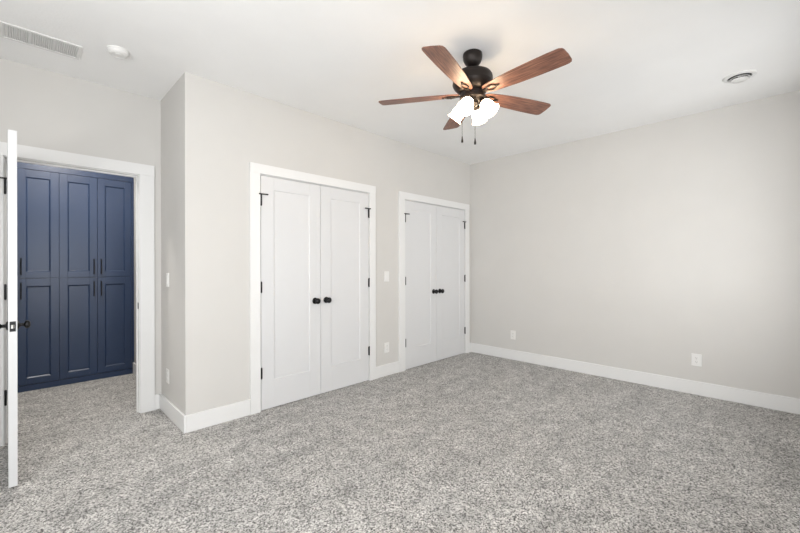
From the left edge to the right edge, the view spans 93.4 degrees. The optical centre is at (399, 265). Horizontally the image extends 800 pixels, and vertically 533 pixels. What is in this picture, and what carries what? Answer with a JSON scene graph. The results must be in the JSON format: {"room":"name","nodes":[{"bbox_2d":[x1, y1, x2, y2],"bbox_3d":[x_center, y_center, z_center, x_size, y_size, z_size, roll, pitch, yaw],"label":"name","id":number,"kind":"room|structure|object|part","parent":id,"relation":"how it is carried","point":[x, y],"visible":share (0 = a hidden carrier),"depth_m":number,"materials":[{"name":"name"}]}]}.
{"room":"empty bedroom","nodes":[
{"label":"empty bedroom","id":0,"kind":"room"},
{"bbox_2d":[0,58,160,394],"bbox_3d":[-3.399,-0.096,2.171,0.120,2.740,3.474,0,0,45],"label":"wall","id":1,"kind":"structure","parent":0,"point":[46,109],"depth_m":3.00,"materials":[{"name":"beige paint"}]},
{"bbox_2d":[0,129,30,487],"bbox_3d":[-2.508,0.246,2.400,0.810,2.032,0.171,0,0,38],"label":"door","id":2,"kind":"structure","parent":1,"relation":"in","point":[10,290],"depth_m":2.15,"materials":[{"name":"white paint"}]},
{"bbox_3d":[-2.281,0.349,2.155,0.052,0.052,0.059,0,0,44],"label":"knob","id":3,"kind":"part","parent":2,"relation":"part of","materials":[{"name":"black metal"}]},
{"bbox_3d":[-2.491,0.246,2.418,0.790,2.032,0.037,0,0,44],"label":"panel","id":4,"kind":"part","parent":2,"relation":"part of","materials":[{"name":"white paint"}]},
{"bbox_3d":[-2.204,0.349,2.145,0.002,0.058,0.025,0,0,44],"label":"latch plate","id":5,"kind":"part","parent":2,"relation":"part of","materials":[{"name":"black metal"}]},
{"bbox_3d":[-2.218,0.349,2.222,0.052,0.052,0.059,0,0,44],"label":"knob","id":6,"kind":"part","parent":2,"relation":"part of","materials":[{"name":"black metal"}]},
{"bbox_2d":[0,142,154,445],"bbox_3d":[-2.563,0.201,3.007,0.159,2.143,1.003,0,0,45],"label":"door frame","id":7,"kind":"structure","parent":1,"relation":"attached to","point":[144,174],"depth_m":3.23,"materials":[{"name":"white paint"}]},
{"bbox_2d":[155,394,159,409],"bbox_3d":[-2.146,1.206,3.329,0.016,0.132,0.038,0,0,45],"label":"baseboard","id":8,"kind":"structure","parent":1,"relation":"attached to","point":[157,396],"depth_m":3.32,"materials":[{"name":"white paint"}]},
{"bbox_2d":[134,178,135,362],"bbox_3d":[-2.879,-0.097,4.272,2.110,2.740,0.120,0,0,45],"label":"wall","id":9,"kind":"structure","parent":0,"point":[134,178],"depth_m":4.40,"materials":[{"name":"beige paint"}]},
{"bbox_2d":[133,362,135,375],"bbox_3d":[-2.658,1.207,3.959,1.360,0.132,0.016,0,0,45],"label":"baseboard","id":10,"kind":"structure","parent":9,"relation":"attached to","point":[134,363],"depth_m":4.36,"materials":[{"name":"white paint"}]},
{"bbox_2d":[161,78,180,410],"bbox_3d":[-1.922,-0.099,3.236,0.707,2.740,0.120,0,0,45],"label":"wall","id":11,"kind":"structure","parent":0,"point":[170,103],"depth_m":3.13,"materials":[{"name":"beige paint"}]},
{"bbox_2d":[166,273,168,286],"bbox_3d":[-1.974,0.124,3.196,0.074,0.118,0.010,0,0,45],"label":"light switch","id":12,"kind":"object","parent":11,"relation":"attached to","point":[167,274],"visible":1,"depth_m":3.19,"materials":[{"name":"white plastic"}]},
{"bbox_2d":[166,368,168,383],"bbox_3d":[-1.974,0.941,3.199,0.074,0.118,0.009,0,0,45],"label":"wall outlet","id":13,"kind":"object","parent":11,"relation":"attached to","point":[167,370],"visible":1,"depth_m":3.19,"materials":[{"name":"white plastic"}]},
{"bbox_2d":[160,393,185,433],"bbox_3d":[-1.877,1.205,3.098,0.723,0.132,0.016,0,0,45],"label":"baseboard","id":14,"kind":"structure","parent":11,"relation":"attached to","point":[171,411],"depth_m":3.03,"materials":[{"name":"white paint"}]},
{"bbox_2d":[180,72,470,415],"bbox_3d":[-0.341,-0.102,4.236,0.120,2.740,3.769,0,0,45],"label":"wall","id":15,"kind":"structure","parent":0,"point":[224,128],"depth_m":3.15,"materials":[{"name":"beige paint"}]},
{"bbox_2d":[186,399,249,432],"bbox_3d":[-1.447,1.204,3.029,0.016,0.132,0.493,0,0,45],"label":"baseboard","id":16,"kind":"structure","parent":15,"relation":"attached to","point":[207,418],"depth_m":3.01,"materials":[{"name":"white paint"}]},
{"bbox_2d":[259,175,320,410],"bbox_3d":[-0.990,0.240,3.465,0.103,2.045,0.626,0,0,45],"label":"door","id":17,"kind":"structure","parent":15,"relation":"in","point":[289,210],"depth_m":3.47,"materials":[{"name":"white paint"}]},
{"bbox_3d":[-0.801,0.344,3.631,0.070,0.062,0.062,0,0,45],"label":"knob","id":18,"kind":"part","parent":17,"relation":"part of","materials":[{"name":"black metal"}]},
{"bbox_2d":[249,162,375,414],"bbox_3d":[-0.816,0.196,3.744,0.141,2.146,1.414,0,0,45],"label":"door frame","id":19,"kind":"structure","parent":15,"relation":"attached to","point":[255,169],"depth_m":3.25,"materials":[{"name":"white paint"}]},
{"bbox_2d":[320,186,370,393],"bbox_3d":[-0.541,0.239,3.915,0.103,2.045,0.636,0,0,45],"label":"door","id":20,"kind":"structure","parent":15,"relation":"in","point":[344,214],"depth_m":3.91,"materials":[{"name":"white paint"}]},
{"bbox_3d":[-0.710,0.344,3.722,0.070,0.062,0.062,0,0,45],"label":"knob","id":21,"kind":"part","parent":20,"relation":"part of","materials":[{"name":"black metal"}]},
{"bbox_2d":[384,271,388,281],"bbox_3d":[-0.152,0.128,4.333,0.010,0.118,0.074,0,0,45],"label":"light switch","id":22,"kind":"object","parent":15,"relation":"attached to","point":[386,273],"visible":1,"depth_m":4.33,"materials":[{"name":"white plastic"}]},
{"bbox_2d":[384,342,388,352],"bbox_3d":[-0.151,0.945,4.333,0.009,0.118,0.074,0,0,45],"label":"wall outlet","id":23,"kind":"object","parent":15,"relation":"attached to","point":[386,345],"visible":1,"depth_m":4.33,"materials":[{"name":"white plastic"}]},
{"bbox_2d":[376,361,398,378],"bbox_3d":[-0.143,1.201,4.335,0.016,0.132,0.371,0,0,45],"label":"baseboard","id":24,"kind":"structure","parent":15,"relation":"attached to","point":[391,368],"depth_m":4.32,"materials":[{"name":"white paint"}]},
{"bbox_2d":[404,200,437,369],"bbox_3d":[0.275,0.237,4.734,0.103,2.045,0.616,0,0,45],"label":"door","id":25,"kind":"structure","parent":15,"relation":"in","point":[421,291],"depth_m":4.75,"materials":[{"name":"white paint"}]},
{"bbox_2d":[398,191,469,371],"bbox_3d":[0.453,0.193,5.017,0.141,2.146,1.439,0,0,45],"label":"door frame","id":26,"kind":"structure","parent":15,"relation":"attached to","point":[402,196],"depth_m":4.52,"materials":[{"name":"white paint"}]},
{"bbox_2d":[436,206,465,360],"bbox_3d":[0.725,0.236,5.184,0.103,2.045,0.650,0,0,45],"label":"door","id":27,"kind":"structure","parent":15,"relation":"in","point":[450,223],"depth_m":5.18,"materials":[{"name":"white paint"}]},
{"bbox_2d":[0,352,799,532],"bbox_3d":[-1.177,1.330,2.619,6.850,0.120,7.483,0,0,45],"label":"floor","id":28,"kind":"structure","parent":0,"point":[471,442],"depth_m":2.44,"materials":[{"name":"grey carpet"}]},
{"bbox_2d":[7,162,58,394],"bbox_3d":[-4.031,0.046,3.964,0.653,2.460,0.633,0,0,45],"label":"tall cabinet","id":29,"kind":"object","parent":28,"relation":"on","point":[37,185],"visible":0.61,"depth_m":3.87,"materials":[{"name":"blue paint"}]},
{"bbox_3d":[-3.941,0.671,3.652,0.020,1.071,0.314,0,0,45],"label":"door","id":30,"kind":"part","parent":29,"relation":"part of","materials":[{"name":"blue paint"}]},
{"bbox_3d":[-3.789,0.257,3.768,0.034,0.170,0.011,0,0,45],"label":"bar handle","id":31,"kind":"part","parent":29,"relation":"part of","materials":[{"name":"black metal"}]},
{"bbox_3d":[-3.790,0.014,3.768,0.034,0.170,0.011,0,0,45],"label":"bar handle","id":32,"kind":"part","parent":29,"relation":"part of","materials":[{"name":"black metal"}]},
{"bbox_3d":[-3.717,0.671,3.876,0.020,1.071,0.314,0,0,45],"label":"door","id":33,"kind":"part","parent":29,"relation":"part of","materials":[{"name":"blue paint"}]},
{"bbox_3d":[-3.720,-0.422,3.876,0.020,1.102,0.314,0,0,45],"label":"door","id":34,"kind":"part","parent":29,"relation":"part of","materials":[{"name":"blue paint"}]},
{"bbox_2d":[59,167,131,385],"bbox_3d":[-3.584,0.045,4.412,0.653,2.460,0.633,0,0,45],"label":"tall cabinet","id":35,"kind":"object","parent":28,"relation":"on","point":[95,232],"visible":1,"depth_m":4.18,"materials":[{"name":"blue paint"}]},
{"bbox_3d":[-3.494,0.670,4.100,0.020,1.071,0.314,0,0,45],"label":"door","id":36,"kind":"part","parent":35,"relation":"part of","materials":[{"name":"blue paint"}]},
{"bbox_3d":[-3.496,-0.422,4.100,0.020,1.102,0.314,0,0,45],"label":"door","id":37,"kind":"part","parent":35,"relation":"part of","materials":[{"name":"blue paint"}]},
{"bbox_3d":[-3.270,0.670,4.324,0.020,1.071,0.314,0,0,45],"label":"door","id":38,"kind":"part","parent":35,"relation":"part of","materials":[{"name":"blue paint"}]},
{"bbox_3d":[-3.273,-0.423,4.324,0.020,1.102,0.314,0,0,45],"label":"door","id":39,"kind":"part","parent":35,"relation":"part of","materials":[{"name":"blue paint"}]},
{"bbox_2d":[131,177,133,373],"bbox_3d":[-3.358,0.044,4.650,0.596,2.460,0.021,0,0,45],"label":"strip","id":40,"kind":"object","parent":28,"relation":"on","point":[132,182],"visible":0.14,"depth_m":4.44,"materials":[{"name":"blue paint"}]},
{"bbox_2d":[0,0,799,164],"bbox_3d":[-1.183,-1.530,2.619,6.850,0.120,7.483,0,0,45],"label":"ceiling","id":41,"kind":"structure","parent":0,"point":[635,63],"depth_m":2.59,"materials":[{"name":"white paint"}]},
{"bbox_2d":[0,21,82,59],"bbox_3d":[-2.343,-1.463,2.468,0.220,0.009,0.390,0,0,45],"label":"ceiling vent","id":42,"kind":"object","parent":41,"relation":"in","point":[8,31],"visible":1,"depth_m":2.46,"materials":[{"name":"white metal"}]},
{"bbox_2d":[107,45,128,58],"bbox_3d":[-1.925,-1.451,2.576,0.124,0.036,0.124,0,0,45],"label":"smoke detector","id":43,"kind":"object","parent":41,"relation":"attached to","point":[116,51],"visible":1,"depth_m":2.55,"materials":[{"name":"white plastic"}]},
{"bbox_2d":[379,45,571,144],"bbox_3d":[0.527,-1.147,2.586,1.253,0.655,1.293,0,0,45],"label":"ceiling fan","id":44,"kind":"object","parent":41,"relation":"hanging from","point":[471,82],"visible":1,"depth_m":2.52,"materials":[{"name":"brown wood"}]},
{"bbox_3d":[0.134,-1.188,2.701,0.576,0.006,0.147,0,12,12],"label":"blade","id":45,"kind":"part","parent":44,"relation":"part of","materials":[{"name":"brown wood"}]},
{"bbox_3d":[0.314,-1.189,2.292,0.147,0.006,0.576,14,7,30],"label":"blade","id":46,"kind":"part","parent":44,"relation":"part of","materials":[{"name":"brown wood"}]},
{"bbox_3d":[0.467,-1.189,2.998,0.147,0.006,0.576,-12,1,-6],"label":"blade","id":47,"kind":"part","parent":44,"relation":"part of","materials":[{"name":"brown wood"}]},
{"bbox_3d":[0.401,-1.069,2.680,0.124,0.126,0.109,0,0,45],"label":"lamp shade","id":48,"kind":"part","parent":44,"relation":"part of","materials":[{"name":"white glass"}]},
{"bbox_3d":[0.446,-1.069,2.516,0.109,0.126,0.124,0,0,45],"label":"lamp shade","id":49,"kind":"part","parent":44,"relation":"part of","materials":[{"name":"white glass"}]},
{"bbox_3d":[0.453,-1.089,2.535,0.051,0.068,0.065,0,0,45],"label":"light bulb","id":50,"kind":"part","parent":44,"relation":"part of","materials":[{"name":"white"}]},
{"bbox_3d":[0.565,-1.069,2.725,0.109,0.126,0.124,0,0,45],"label":"lamp shade","id":51,"kind":"part","parent":44,"relation":"part of","materials":[{"name":"white glass"}]},
{"bbox_3d":[0.610,-1.069,2.561,0.124,0.126,0.109,0,0,45],"label":"lamp shade","id":52,"kind":"part","parent":44,"relation":"part of","materials":[{"name":"white glass"}]},
{"bbox_3d":[0.853,-1.190,2.774,0.576,0.006,0.147,0,-12,-24],"label":"blade","id":53,"kind":"part","parent":44,"relation":"part of","materials":[{"name":"brown wood"}]},
{"bbox_3d":[0.758,-1.190,2.337,0.147,0.006,0.576,16,-10,-41],"label":"blade","id":54,"kind":"part","parent":44,"relation":"part of","materials":[{"name":"brown wood"}]},
{"bbox_2d":[722,69,757,83],"bbox_3d":[2.655,-1.460,2.945,0.206,0.038,0.206,0,0,45],"label":"ceiling vent","id":55,"kind":"object","parent":41,"relation":"in","point":[740,76],"visible":1,"depth_m":2.92,"materials":[{"name":"white metal"}]},
{"bbox_2d":[470,90,799,398],"bbox_3d":[1.420,-0.106,5.226,6.850,2.740,0.120,0,0,45],"label":"wall","id":56,"kind":"structure","parent":0,"point":[646,248],"depth_m":3.91,"materials":[{"name":"beige paint"}]},
{"bbox_2d":[511,330,515,339],"bbox_3d":[1.514,0.933,5.044,0.074,0.118,0.009,0,0,45],"label":"wall outlet","id":57,"kind":"object","parent":56,"relation":"attached to","point":[513,333],"visible":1,"depth_m":5.04,"materials":[{"name":"white plastic"}]},
{"bbox_2d":[471,343,799,414],"bbox_3d":[2.372,1.196,4.183,3.793,0.132,0.016,0,0,45],"label":"baseboard","id":58,"kind":"structure","parent":56,"relation":"attached to","point":[749,397],"depth_m":3.89,"materials":[{"name":"white paint"}]},
{"bbox_2d":[691,353,701,366],"bbox_3d":[2.889,0.923,3.672,0.080,0.118,0.009,0,0,45],"label":"wall outlet","id":59,"kind":"object","parent":56,"relation":"attached to","point":[696,359],"visible":1,"depth_m":3.67,"materials":[{"name":"white plastic"}]}
]}

